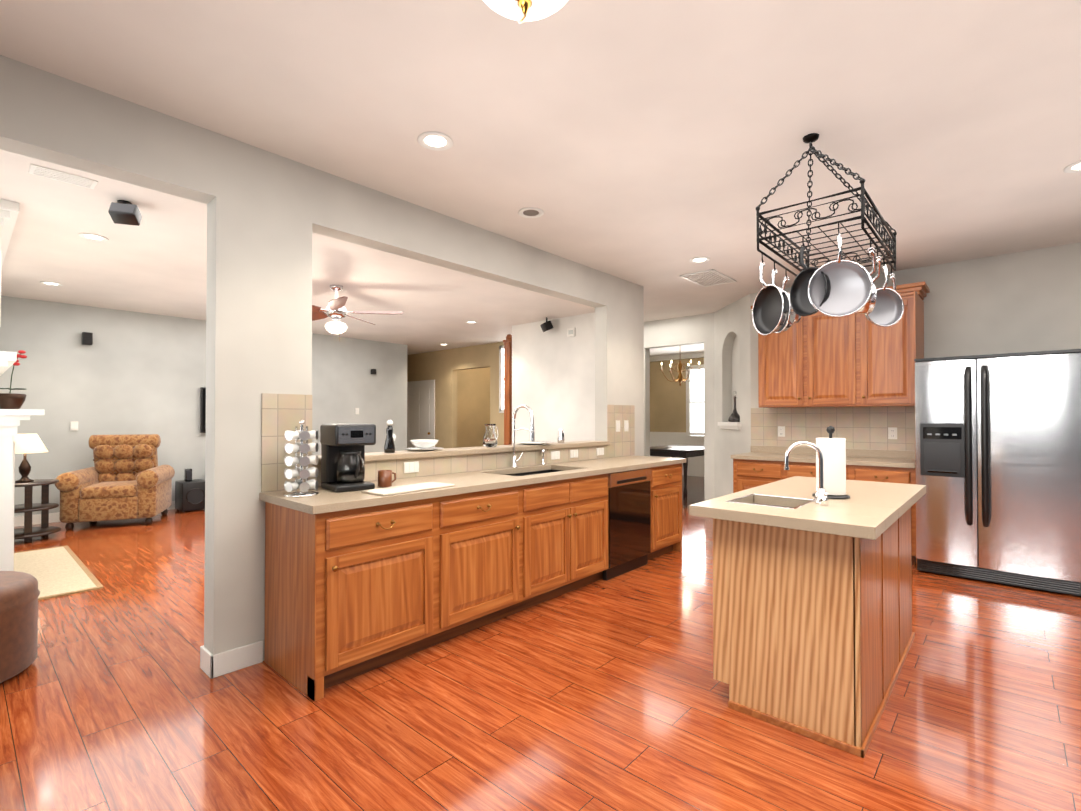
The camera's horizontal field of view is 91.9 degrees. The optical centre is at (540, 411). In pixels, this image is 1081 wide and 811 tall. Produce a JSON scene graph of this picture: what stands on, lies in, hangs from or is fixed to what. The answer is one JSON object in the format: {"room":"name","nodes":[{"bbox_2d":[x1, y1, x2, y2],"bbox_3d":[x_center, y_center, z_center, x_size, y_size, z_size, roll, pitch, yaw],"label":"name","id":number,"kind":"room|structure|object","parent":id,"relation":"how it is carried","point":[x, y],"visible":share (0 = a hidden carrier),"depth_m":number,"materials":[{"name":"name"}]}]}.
{"room":"kitchen","nodes":[
{"label":"kitchen","id":0,"kind":"room"},
{"bbox_2d":[0,296,406,526],"bbox_3d":[-4.973,0.016,8.101,0.165,2.800,6.700,-1,-1,42],"label":"wall","id":1,"kind":"structure","parent":0,"point":[128,372],"depth_m":7.25,"materials":[{"name":"paint"}]},
{"bbox_2d":[70,421,77,430],"bbox_3d":[-6.041,0.181,6.773,0.009,0.118,0.075,-1,-1,42],"label":"light switch","id":2,"kind":"object","parent":1,"relation":"attached to","point":[74,425],"depth_m":6.77,"materials":[{"name":"white plastic"}]},
{"bbox_2d":[82,332,92,344],"bbox_3d":[-5.944,-0.958,6.847,0.148,0.160,0.100,-1,-1,42],"label":"speaker","id":3,"kind":"object","parent":1,"relation":"attached to","point":[87,338],"visible":1,"depth_m":6.80},
{"bbox_2d":[200,387,205,432],"bbox_3d":[-4.691,-0.022,8.252,0.080,0.680,1.180,-1,-1,42],"label":"wall-mounted tv","id":4,"kind":"object","parent":1,"relation":"attached to","point":[202,409],"visible":0.21,"depth_m":7.81,"materials":[{"name":"black plastic"}]},
{"bbox_2d":[0,55,643,660],"bbox_3d":[-1.683,-0.043,2.790,0.150,2.800,8.360,-1,-1,42],"label":"wall","id":5,"kind":"structure","parent":0,"point":[268,213],"depth_m":2.81,"materials":[{"name":"beige paint"}]},
{"bbox_2d":[200,641,262,678],"bbox_3d":[-0.314,1.317,4.307,0.180,0.115,4.280,-1,-1,42],"label":"baseboard","id":6,"kind":"structure","parent":5,"relation":"attached to","point":[225,662],"depth_m":2.73,"materials":[{"name":"white wood"}]},
{"bbox_2d":[261,393,634,491],"bbox_3d":[-0.249,0.184,4.272,0.010,0.540,3.815,-1,-1,42],"label":"backsplash","id":7,"kind":"structure","parent":5,"relation":"attached to","point":[282,414],"depth_m":3.49,"materials":[{"name":"tile"}]},
{"bbox_2d":[404,461,418,472],"bbox_3d":[-0.877,0.376,3.553,0.009,0.075,0.118,-1,-1,42],"label":"outlet","id":8,"kind":"object","parent":7,"relation":"attached to","point":[411,467],"depth_m":3.55,"materials":[{"name":"white plastic"}]},
{"bbox_2d":[551,451,559,459],"bbox_3d":[0.136,0.388,4.687,0.009,0.075,0.118,-1,-1,42],"label":"outlet","id":9,"kind":"object","parent":7,"relation":"attached to","point":[554,454],"depth_m":4.68,"materials":[{"name":"white plastic"}]},
{"bbox_2d":[570,449,577,457],"bbox_3d":[0.315,0.391,4.888,0.009,0.075,0.118,-1,-1,42],"label":"outlet","id":10,"kind":"object","parent":7,"relation":"attached to","point":[573,453],"depth_m":4.88,"materials":[{"name":"white plastic"}]},
{"bbox_2d":[596,448,603,455],"bbox_3d":[0.595,0.394,5.202,0.009,0.075,0.118,-1,-1,42],"label":"outlet","id":11,"kind":"object","parent":7,"relation":"attached to","point":[599,451],"depth_m":5.19,"materials":[{"name":"white plastic"}]},
{"bbox_2d":[616,420,619,431],"bbox_3d":[0.808,0.147,5.443,0.009,0.118,0.075,-1,-1,42],"label":"switch plate","id":12,"kind":"object","parent":7,"relation":"attached to","point":[617,421],"depth_m":5.44,"materials":[{"name":"white plastic"}]},
{"bbox_2d":[624,420,628,430],"bbox_3d":[0.915,0.148,5.562,0.009,0.118,0.075,-1,-1,42],"label":"switch plate","id":13,"kind":"object","parent":7,"relation":"attached to","point":[626,425],"depth_m":5.55,"materials":[{"name":"white plastic"}]},
{"bbox_2d":[312,440,609,464],"bbox_3d":[-0.397,0.303,4.245,0.245,0.040,3.030,-1,-1,42],"label":"bar ledge","id":14,"kind":"object","parent":5,"relation":"attached to","point":[383,456],"visible":0.65,"depth_m":3.95,"materials":[{"name":"beige stone"}]},
{"bbox_2d":[384,420,395,452],"bbox_3d":[-1.017,0.164,3.540,0.074,0.222,0.086,-1,-1,42],"label":"figurine","id":15,"kind":"object","parent":14,"relation":"on","point":[389,446],"visible":1,"depth_m":3.52,"materials":[{"name":"black ceramic"}]},
{"bbox_2d":[405,439,442,450],"bbox_3d":[-0.836,0.240,3.773,0.270,0.075,0.270,-1,-1,42],"label":"bowl","id":16,"kind":"object","parent":14,"relation":"on","point":[424,444],"visible":1,"depth_m":3.71,"materials":[{"name":"white ceramic"}]},
{"bbox_2d":[483,424,497,446],"bbox_3d":[-0.401,0.190,4.276,0.118,0.185,0.149,-1,-1,42],"label":"pitcher","id":17,"kind":"object","parent":14,"relation":"on","point":[490,437],"visible":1,"depth_m":4.23,"materials":[{"name":"white"}]},
{"bbox_2d":[515,441,552,444],"bbox_3d":[-0.056,0.278,4.645,0.350,0.018,0.350,-1,-1,42],"label":"plate","id":18,"kind":"object","parent":14,"relation":"on","point":[533,442],"visible":1,"depth_m":4.67,"materials":[{"name":"white ceramic"}]},
{"bbox_2d":[557,428,564,442],"bbox_3d":[0.192,0.220,4.893,0.068,0.140,0.068,-1,-1,42],"label":"figurine","id":19,"kind":"object","parent":14,"relation":"on","point":[560,439],"visible":1,"depth_m":4.87,"materials":[{"name":"white ceramic"}]},
{"bbox_2d":[457,367,489,447],"bbox_3d":[-0.581,0.058,11.867,3.000,2.800,2.530,-1,-1,42],"label":"wall beyond the room","id":20,"kind":"structure","parent":0,"point":[473,401],"depth_m":12.77,"materials":[{"name":"beige paint"}]},
{"bbox_2d":[0,475,1080,810],"bbox_3d":[0.307,1.418,5.715,17.500,0.064,15.400,-1,-1,42],"label":"floor","id":21,"kind":"structure","parent":0,"point":[606,695],"depth_m":2.34,"materials":[{"name":"brown wood"}]},
{"bbox_2d":[0,571,39,683],"bbox_3d":[-2.966,1.113,2.609,0.676,0.485,0.676,-1,-1,42],"label":"round ottoman","id":22,"kind":"object","parent":21,"relation":"on","point":[19,593],"visible":1,"depth_m":2.65,"materials":[{"name":"brown fabric"}]},
{"bbox_2d":[0,199,44,570],"bbox_3d":[-4.762,-0.026,4.221,2.650,2.798,0.887,-1,-1,42],"label":"fireplace","id":23,"kind":"object","parent":21,"relation":"on","point":[10,419],"visible":0.79,"depth_m":3.61,"materials":[{"name":"white"}]},
{"bbox_2d":[0,350,26,408],"bbox_3d":[-4.862,-0.285,4.768,0.256,0.557,0.252,-1,-1,42],"label":"orchid plant","id":24,"kind":"object","parent":23,"relation":"on","point":[9,400],"visible":0.88,"depth_m":4.74,"materials":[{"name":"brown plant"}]},
{"bbox_2d":[14,479,60,542],"bbox_3d":[-5.619,1.076,5.689,0.596,0.626,0.596,-1,-1,42],"label":"side table","id":25,"kind":"object","parent":21,"relation":"on","point":[28,531],"visible":0.77,"depth_m":5.65,"materials":[{"name":"brown wood"}]},
{"bbox_2d":[13,434,47,482],"bbox_3d":[-5.619,0.501,5.696,0.374,0.522,0.374,-1,-1,42],"label":"table lamp","id":26,"kind":"object","parent":25,"relation":"on","point":[25,444],"visible":0.9,"depth_m":5.65,"materials":[{"name":"white fabric"}]},
{"bbox_2d":[14,545,103,600],"bbox_3d":[-4.290,1.370,4.546,1.970,0.013,0.470,-1,-1,42],"label":"rug","id":27,"kind":"object","parent":21,"relation":"on","point":[59,571],"visible":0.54,"depth_m":4.47,"materials":[{"name":"beige fabric"}]},
{"bbox_2d":[55,434,174,529],"bbox_3d":[-5.346,0.846,6.641,1.001,1.108,0.883,0,-1,-23],"label":"tufted armchair","id":28,"kind":"object","parent":21,"relation":"on","point":[126,476],"visible":1,"depth_m":6.44,"materials":[{"name":"fabric"}]},
{"bbox_2d":[175,479,204,512],"bbox_3d":[-5.002,1.199,7.497,0.370,0.420,0.320,-1,-1,42],"label":"subwoofer","id":29,"kind":"object","parent":21,"relation":"on","point":[189,495],"visible":0.9,"depth_m":7.37,"materials":[{"name":"black plastic"}]},
{"bbox_2d":[184,468,191,481],"bbox_3d":[-5.023,0.898,7.452,0.082,0.178,0.080,-1,-1,42],"label":"speaker","id":30,"kind":"object","parent":29,"relation":"on","point":[188,474],"visible":0.98,"depth_m":7.43,"materials":[{"name":"black plastic"}]},
{"bbox_2d":[264,523,442,701],"bbox_3d":[-1.038,1.048,2.895,0.617,0.620,0.685,-1,-1,42],"label":"base cabinet","id":31,"kind":"object","parent":21,"relation":"on","point":[357,583],"depth_m":2.64,"materials":[{"name":"brown wood"}]},
{"bbox_2d":[383,511,526,641],"bbox_3d":[-0.580,1.054,3.408,0.617,0.620,0.690,-1,-1,42],"label":"base cabinet","id":32,"kind":"object","parent":21,"relation":"on","point":[485,556],"depth_m":3.18,"materials":[{"name":"brown wood"}]},
{"bbox_2d":[503,334,511,444],"bbox_3d":[-0.233,0.079,8.804,0.150,2.690,0.975,-1,-1,42],"label":"stair newel post","id":33,"kind":"object","parent":21,"relation":"on","point":[507,342],"visible":0.44,"depth_m":8.45,"materials":[{"name":"brown wood"}]},
{"bbox_2d":[475,467,590,514],"bbox_3d":[-0.031,0.598,4.069,0.418,0.214,0.838,-1,-1,42],"label":"sink","id":34,"kind":"object","parent":21,"relation":"on","point":[540,496],"depth_m":3.61,"materials":[{"name":"brown wood"}]},
{"bbox_2d":[259,455,685,514],"bbox_3d":[-0.034,0.471,4.019,0.637,0.040,3.760,-1,-1,42],"label":"countertop","id":35,"kind":"structure","parent":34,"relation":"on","point":[327,501],"depth_m":3.31,"materials":[{"name":"beige stone"}]},
{"bbox_2d":[283,420,318,496],"bbox_3d":[-1.256,0.239,2.747,0.170,0.394,0.170,-1,-1,42],"label":"carousel","id":36,"kind":"object","parent":35,"relation":"on","point":[302,461],"visible":1,"depth_m":2.70,"materials":[{"name":"silver metal"}]},
{"bbox_2d":[320,424,375,492],"bbox_3d":[-1.094,0.253,2.982,0.230,0.370,0.298,1,-1,-40],"label":"coffee maker","id":37,"kind":"object","parent":35,"relation":"on","point":[342,457],"visible":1,"depth_m":2.91,"materials":[{"name":"black plastic"}]},
{"bbox_2d":[378,470,395,486],"bbox_3d":[-0.906,0.392,3.092,0.081,0.095,0.116,-1,-1,42],"label":"coffee mug","id":38,"kind":"object","parent":35,"relation":"on","point":[385,478],"visible":1,"depth_m":3.05,"materials":[{"name":"brown ceramic"}]},
{"bbox_2d":[361,482,453,495],"bbox_3d":[-0.741,0.432,2.962,0.200,0.012,0.500,0,-1,38],"label":"cutting board","id":39,"kind":"object","parent":35,"relation":"on","point":[386,491],"visible":1,"depth_m":2.91,"materials":[{"name":"beige plastic"}]},
{"bbox_2d":[510,404,534,467],"bbox_3d":[-0.117,0.195,4.200,0.254,0.514,0.134,-1,-1,42],"label":"faucet","id":40,"kind":"object","parent":35,"relation":"on","point":[532,438],"visible":1,"depth_m":4.20,"materials":[{"name":"silver metal"}]},
{"bbox_2d":[541,449,547,464],"bbox_3d":[0.034,0.388,4.496,0.072,0.135,0.040,-1,-1,42],"label":"faucet side spray","id":41,"kind":"object","parent":35,"relation":"on","point":[543,451],"visible":1,"depth_m":4.50,"materials":[{"name":"silver metal"}]},
{"bbox_2d":[471,499,610,607],"bbox_3d":[-0.012,1.061,4.044,0.617,0.620,1.016,-1,-1,42],"label":"base cabinet","id":42,"kind":"object","parent":21,"relation":"on","point":[569,548],"depth_m":3.81,"materials":[{"name":"brown wood"}]},
{"bbox_2d":[591,487,658,578],"bbox_3d":[0.556,1.068,4.679,0.617,0.620,0.832,-1,-1,42],"label":"dishwasher","id":43,"kind":"object","parent":21,"relation":"on","point":[634,514],"depth_m":4.48,"materials":[{"name":"black metal"}]},
{"bbox_2d":[611,483,681,555],"bbox_3d":[0.990,1.074,5.166,0.617,0.620,0.616,-1,-1,42],"label":"base cabinet","id":44,"kind":"object","parent":21,"relation":"on","point":[670,498],"depth_m":4.96,"materials":[{"name":"brown wood"}]},
{"bbox_2d":[650,445,703,494],"bbox_3d":[2.592,1.050,9.779,1.100,0.770,1.500,-1,-1,42],"label":"dining table","id":45,"kind":"object","parent":21,"relation":"on","point":[681,451],"visible":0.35,"depth_m":9.19,"materials":[{"name":"brown wood"}]},
{"bbox_2d":[713,548,876,755],"bbox_3d":[1.154,1.043,2.419,0.600,0.620,0.365,-1,-1,42],"label":"base cabinet","id":46,"kind":"object","parent":21,"relation":"on","point":[813,635],"depth_m":2.22,"materials":[{"name":"brown wood"}]},
{"bbox_2d":[689,476,924,539],"bbox_3d":[1.510,0.461,2.794,0.740,0.048,1.630,-1,-1,42],"label":"countertop","id":47,"kind":"structure","parent":46,"relation":"on","point":[872,508],"depth_m":2.35,"materials":[{"name":"beige stone"}]},
{"bbox_2d":[725,492,816,547],"bbox_3d":[1.131,0.518,2.556,0.314,0.171,0.354,-1,-1,42],"label":"sink","id":48,"kind":"object","parent":47,"relation":"in","point":[783,537],"depth_m":2.37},
{"bbox_2d":[784,441,828,505],"bbox_3d":[1.289,0.287,2.505,0.189,0.293,0.158,-1,-1,42],"label":"island faucet","id":49,"kind":"object","parent":47,"relation":"on","point":[821,498],"visible":1,"depth_m":2.47,"materials":[{"name":"silver metal"}]},
{"bbox_2d":[812,426,849,498],"bbox_3d":[1.492,0.253,2.686,0.170,0.365,0.170,-1,-1,42],"label":"paper towel holder","id":50,"kind":"object","parent":47,"relation":"on","point":[833,450],"visible":0.85,"depth_m":2.63,"materials":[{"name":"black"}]},
{"bbox_2d":[741,544,892,711],"bbox_3d":[1.394,1.046,2.688,0.600,0.620,0.355,-1,-1,42],"label":"base cabinet","id":51,"kind":"object","parent":21,"relation":"on","point":[880,564],"depth_m":2.34,"materials":[{"name":"brown wood"}]},
{"bbox_2d":[731,445,915,564],"bbox_3d":[2.894,0.886,5.384,1.648,1.000,0.646,-1,-1,42],"label":"base cabinet","id":52,"kind":"object","parent":21,"relation":"on","point":[756,466],"visible":0.35,"depth_m":5.29,"materials":[{"name":"brown wood"}]},
{"bbox_2d":[809,532,900,675],"bbox_3d":[1.630,1.049,2.952,0.600,0.620,0.355,-1,-1,42],"label":"base cabinet","id":53,"kind":"object","parent":21,"relation":"on","point":[890,548],"depth_m":2.61,"materials":[{"name":"brown wood"}]},
{"bbox_2d":[881,528,908,659],"bbox_3d":[1.870,1.052,3.221,0.600,0.620,0.365,-1,-1,42],"label":"base cabinet","id":54,"kind":"object","parent":21,"relation":"on","point":[902,538],"depth_m":2.93,"materials":[{"name":"brown wood"}]},
{"bbox_2d":[914,290,923,568],"bbox_3d":[3.510,0.155,4.831,0.008,2.450,0.647,-1,-1,42],"label":"panel","id":55,"kind":"object","parent":21,"relation":"on","point":[918,327],"visible":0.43,"depth_m":4.76,"materials":[{"name":"brown wood"}]},
{"bbox_2d":[914,349,1080,595],"bbox_3d":[3.816,0.452,4.404,1.005,1.817,0.871,-1,-1,42],"label":"refrigerator","id":56,"kind":"object","parent":21,"relation":"on","point":[998,452],"visible":1,"depth_m":4.10,"materials":[{"name":"grey metal"}]},
{"bbox_2d":[0,0,1080,355],"bbox_3d":[0.307,-1.450,5.747,17.500,0.080,15.400,-1,-1,42],"label":"ceiling","id":57,"kind":"structure","parent":0,"point":[652,146],"depth_m":2.69,"materials":[{"name":"paint"}]},
{"bbox_2d":[40,281,62,285],"bbox_3d":[-5.365,-1.406,5.731,0.188,0.007,0.188,-1,-1,42],"label":"recessed light","id":58,"kind":"object","parent":57,"relation":"in","point":[50,283],"visible":0.94,"depth_m":5.72,"materials":[{"name":"white"}]},
{"bbox_2d":[28,164,97,188],"bbox_3d":[-2.912,-1.433,3.192,0.160,0.009,0.300,-1,-1,42],"label":"ceiling vent","id":59,"kind":"object","parent":57,"relation":"in","point":[45,172],"visible":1,"depth_m":3.18,"materials":[{"name":"white"}]},
{"bbox_2d":[79,233,108,240],"bbox_3d":[-3.638,-1.422,4.256,0.188,0.007,0.188,-1,-1,42],"label":"recessed light","id":60,"kind":"object","parent":57,"relation":"in","point":[93,237],"visible":1,"depth_m":4.25,"materials":[{"name":"white"}]},
{"bbox_2d":[108,200,141,225],"bbox_3d":[-2.819,-1.357,3.551,0.150,0.153,0.132,0,-1,-18],"label":"speaker","id":61,"kind":"object","parent":57,"relation":"attached to","point":[124,212],"visible":1,"depth_m":3.52},
{"bbox_2d":[312,285,403,333],"bbox_3d":[-2.321,-1.099,5.836,1.412,0.619,1.400,-1,-1,42],"label":"ceiling fan","id":62,"kind":"object","parent":57,"relation":"hanging from","point":[335,309],"visible":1,"depth_m":5.79,"materials":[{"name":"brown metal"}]},
{"bbox_2d":[417,132,452,150],"bbox_3d":[-0.559,-1.438,2.780,0.188,0.007,0.188,-1,-1,42],"label":"recessed light","id":63,"kind":"object","parent":57,"relation":"in","point":[437,141],"visible":1,"depth_m":2.77,"materials":[{"name":"white"}]},
{"bbox_2d":[483,0,567,23],"bbox_3d":[-0.050,-1.359,1.667,0.382,0.190,0.382,-1,-1,42],"label":"flush-mount ceiling light","id":64,"kind":"object","parent":57,"relation":"attached to","point":[521,11],"visible":1,"depth_m":1.71,"materials":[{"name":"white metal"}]},
{"bbox_2d":[518,207,543,217],"bbox_3d":[-0.069,-1.428,3.749,0.188,0.007,0.188,-1,-1,42],"label":"recessed light","id":65,"kind":"object","parent":57,"relation":"in","point":[530,212],"visible":1,"depth_m":3.75,"materials":[{"name":"white"}]},
{"bbox_2d":[540,317,552,331],"bbox_3d":[0.092,-1.286,7.681,0.150,0.204,0.180,0,-1,-18],"label":"speaker","id":66,"kind":"object","parent":57,"relation":"attached to","point":[547,325],"visible":1,"depth_m":7.60},
{"bbox_2d":[661,346,699,385],"bbox_3d":[2.615,-0.920,9.781,0.654,0.889,0.748,-1,-1,42],"label":"dining chandelier","id":67,"kind":"object","parent":57,"relation":"hanging from","point":[680,378],"visible":0.94,"depth_m":9.75,"materials":[{"name":"gold metal"}]},
{"bbox_2d":[689,257,709,262],"bbox_3d":[1.483,-1.415,4.871,0.188,0.007,0.188,-1,-1,42],"label":"recessed light","id":68,"kind":"object","parent":57,"relation":"in","point":[699,259],"visible":1,"depth_m":4.86,"materials":[{"name":"white"}]},
{"bbox_2d":[680,269,736,286],"bbox_3d":[1.773,-1.406,5.511,0.360,0.011,0.600,-1,-1,42],"label":"ceiling vent","id":69,"kind":"object","parent":57,"relation":"in","point":[710,277],"visible":1,"depth_m":5.49,"materials":[{"name":"white metal"}]},
{"bbox_2d":[752,133,903,335],"bbox_3d":[1.574,-0.916,2.835,0.612,1.052,0.958,-1,-1,42],"label":"pot rack","id":70,"kind":"object","parent":57,"relation":"hanging from","point":[840,286],"visible":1,"depth_m":2.64,"materials":[{"name":"black metal"}]},
{"bbox_2d":[1063,161,1080,172],"bbox_3d":[3.173,-1.435,3.040,0.188,0.007,0.188,-1,-1,42],"label":"recessed light","id":71,"kind":"object","parent":57,"relation":"in","point":[1075,167],"visible":0.98,"depth_m":3.08,"materials":[{"name":"white"}]},
{"bbox_2d":[512,312,594,444],"bbox_3d":[0.290,0.013,7.791,1.870,2.800,0.150,-1,-1,42],"label":"wall","id":72,"kind":"structure","parent":0,"point":[553,378],"depth_m":7.76,"materials":[{"name":"white paint"}]},
{"bbox_2d":[567,328,575,336],"bbox_3d":[0.442,-1.150,7.546,0.140,0.120,0.028,-1,-1,42],"label":"thermostat","id":73,"kind":"object","parent":72,"relation":"attached to","point":[571,332],"visible":0.93,"depth_m":7.53,"materials":[{"name":"white plastic"}]},
{"bbox_2d":[407,313,714,500],"bbox_3d":[-0.353,0.035,9.871,8.000,2.800,0.144,-1,-1,42],"label":"wall","id":74,"kind":"structure","parent":0,"point":[441,367],"depth_m":10.17,"materials":[{"name":"beige paint"}]},
{"bbox_2d":[407,380,434,449],"bbox_3d":[-2.752,0.373,11.865,1.060,2.170,0.080,-1,-1,42],"label":"hall door","id":75,"kind":"structure","parent":74,"relation":"in","point":[420,409],"depth_m":11.88,"materials":[{"name":"white wood"}]},
{"bbox_2d":[499,345,503,412],"bbox_3d":[-0.633,-0.633,10.014,0.440,1.300,0.025,-1,-1,42],"label":"window","id":76,"kind":"structure","parent":74,"relation":"in","point":[501,379],"depth_m":10.12,"materials":[{"name":"white"}]},
{"bbox_2d":[650,352,703,476],"bbox_3d":[4.059,0.053,11.410,4.770,2.800,0.230,-1,-1,42],"label":"wall","id":77,"kind":"structure","parent":0,"point":[667,412],"depth_m":12.15,"materials":[{"name":"beige paint"}]},
{"bbox_2d":[685,364,703,439],"bbox_3d":[3.711,-0.224,11.691,0.980,1.680,0.120,-1,-1,42],"label":"dining room window","id":78,"kind":"structure","parent":77,"relation":"in","point":[695,405],"depth_m":11.90,"materials":[{"name":"white"}]},
{"bbox_2d":[714,294,750,497],"bbox_3d":[2.585,0.001,6.752,0.350,2.800,1.103,0,-1,-3],"label":"wall","id":79,"kind":"structure","parent":0,"point":[731,348],"depth_m":6.89,"materials":[{"name":"beige paint"}]},
{"bbox_2d":[728,391,739,421],"bbox_3d":[2.514,-0.070,6.757,0.169,0.400,0.169,-1,-1,42],"label":"decanter","id":80,"kind":"object","parent":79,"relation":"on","point":[734,416],"visible":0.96,"depth_m":6.73,"materials":[{"name":"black glass"}]},
{"bbox_2d":[750,242,1080,407],"bbox_3d":[5.312,-0.032,3.776,7.430,2.800,0.150,-1,-1,42],"label":"wall","id":81,"kind":"structure","parent":0,"point":[1024,301],"depth_m":4.73,"materials":[{"name":"beige paint"}]},
{"bbox_2d":[758,312,854,407],"bbox_3d":[2.882,-0.582,5.598,0.965,1.060,0.352,-1,-1,42],"label":"upper cabinet","id":82,"kind":"object","parent":81,"relation":"attached to","point":[818,359],"depth_m":5.43,"materials":[{"name":"brown wood"}]},
{"bbox_2d":[751,406,914,450],"bbox_3d":[3.105,0.209,5.637,1.645,0.520,0.010,-1,-1,42],"label":"backsplash","id":83,"kind":"structure","parent":81,"relation":"attached to","point":[861,427],"depth_m":5.55,"materials":[{"name":"tile"}]},
{"bbox_2d":[778,426,784,436],"bbox_3d":[2.743,0.222,5.948,0.075,0.118,0.008,-1,-1,42],"label":"outlet","id":84,"kind":"object","parent":83,"relation":"attached to","point":[781,429],"depth_m":5.95,"materials":[{"name":"white plastic"}]},
{"bbox_2d":[888,427,896,438],"bbox_3d":[3.533,0.214,5.242,0.075,0.118,0.008,-1,-1,42],"label":"outlet","id":85,"kind":"object","parent":83,"relation":"attached to","point":[892,432],"depth_m":5.24,"materials":[{"name":"white plastic"}]},
{"bbox_2d":[855,289,922,406],"bbox_3d":[3.422,-0.587,5.116,0.483,1.060,0.352,-1,-1,42],"label":"upper cabinet","id":86,"kind":"object","parent":81,"relation":"attached to","point":[884,356],"depth_m":4.99,"materials":[{"name":"brown wood"}]}
]}

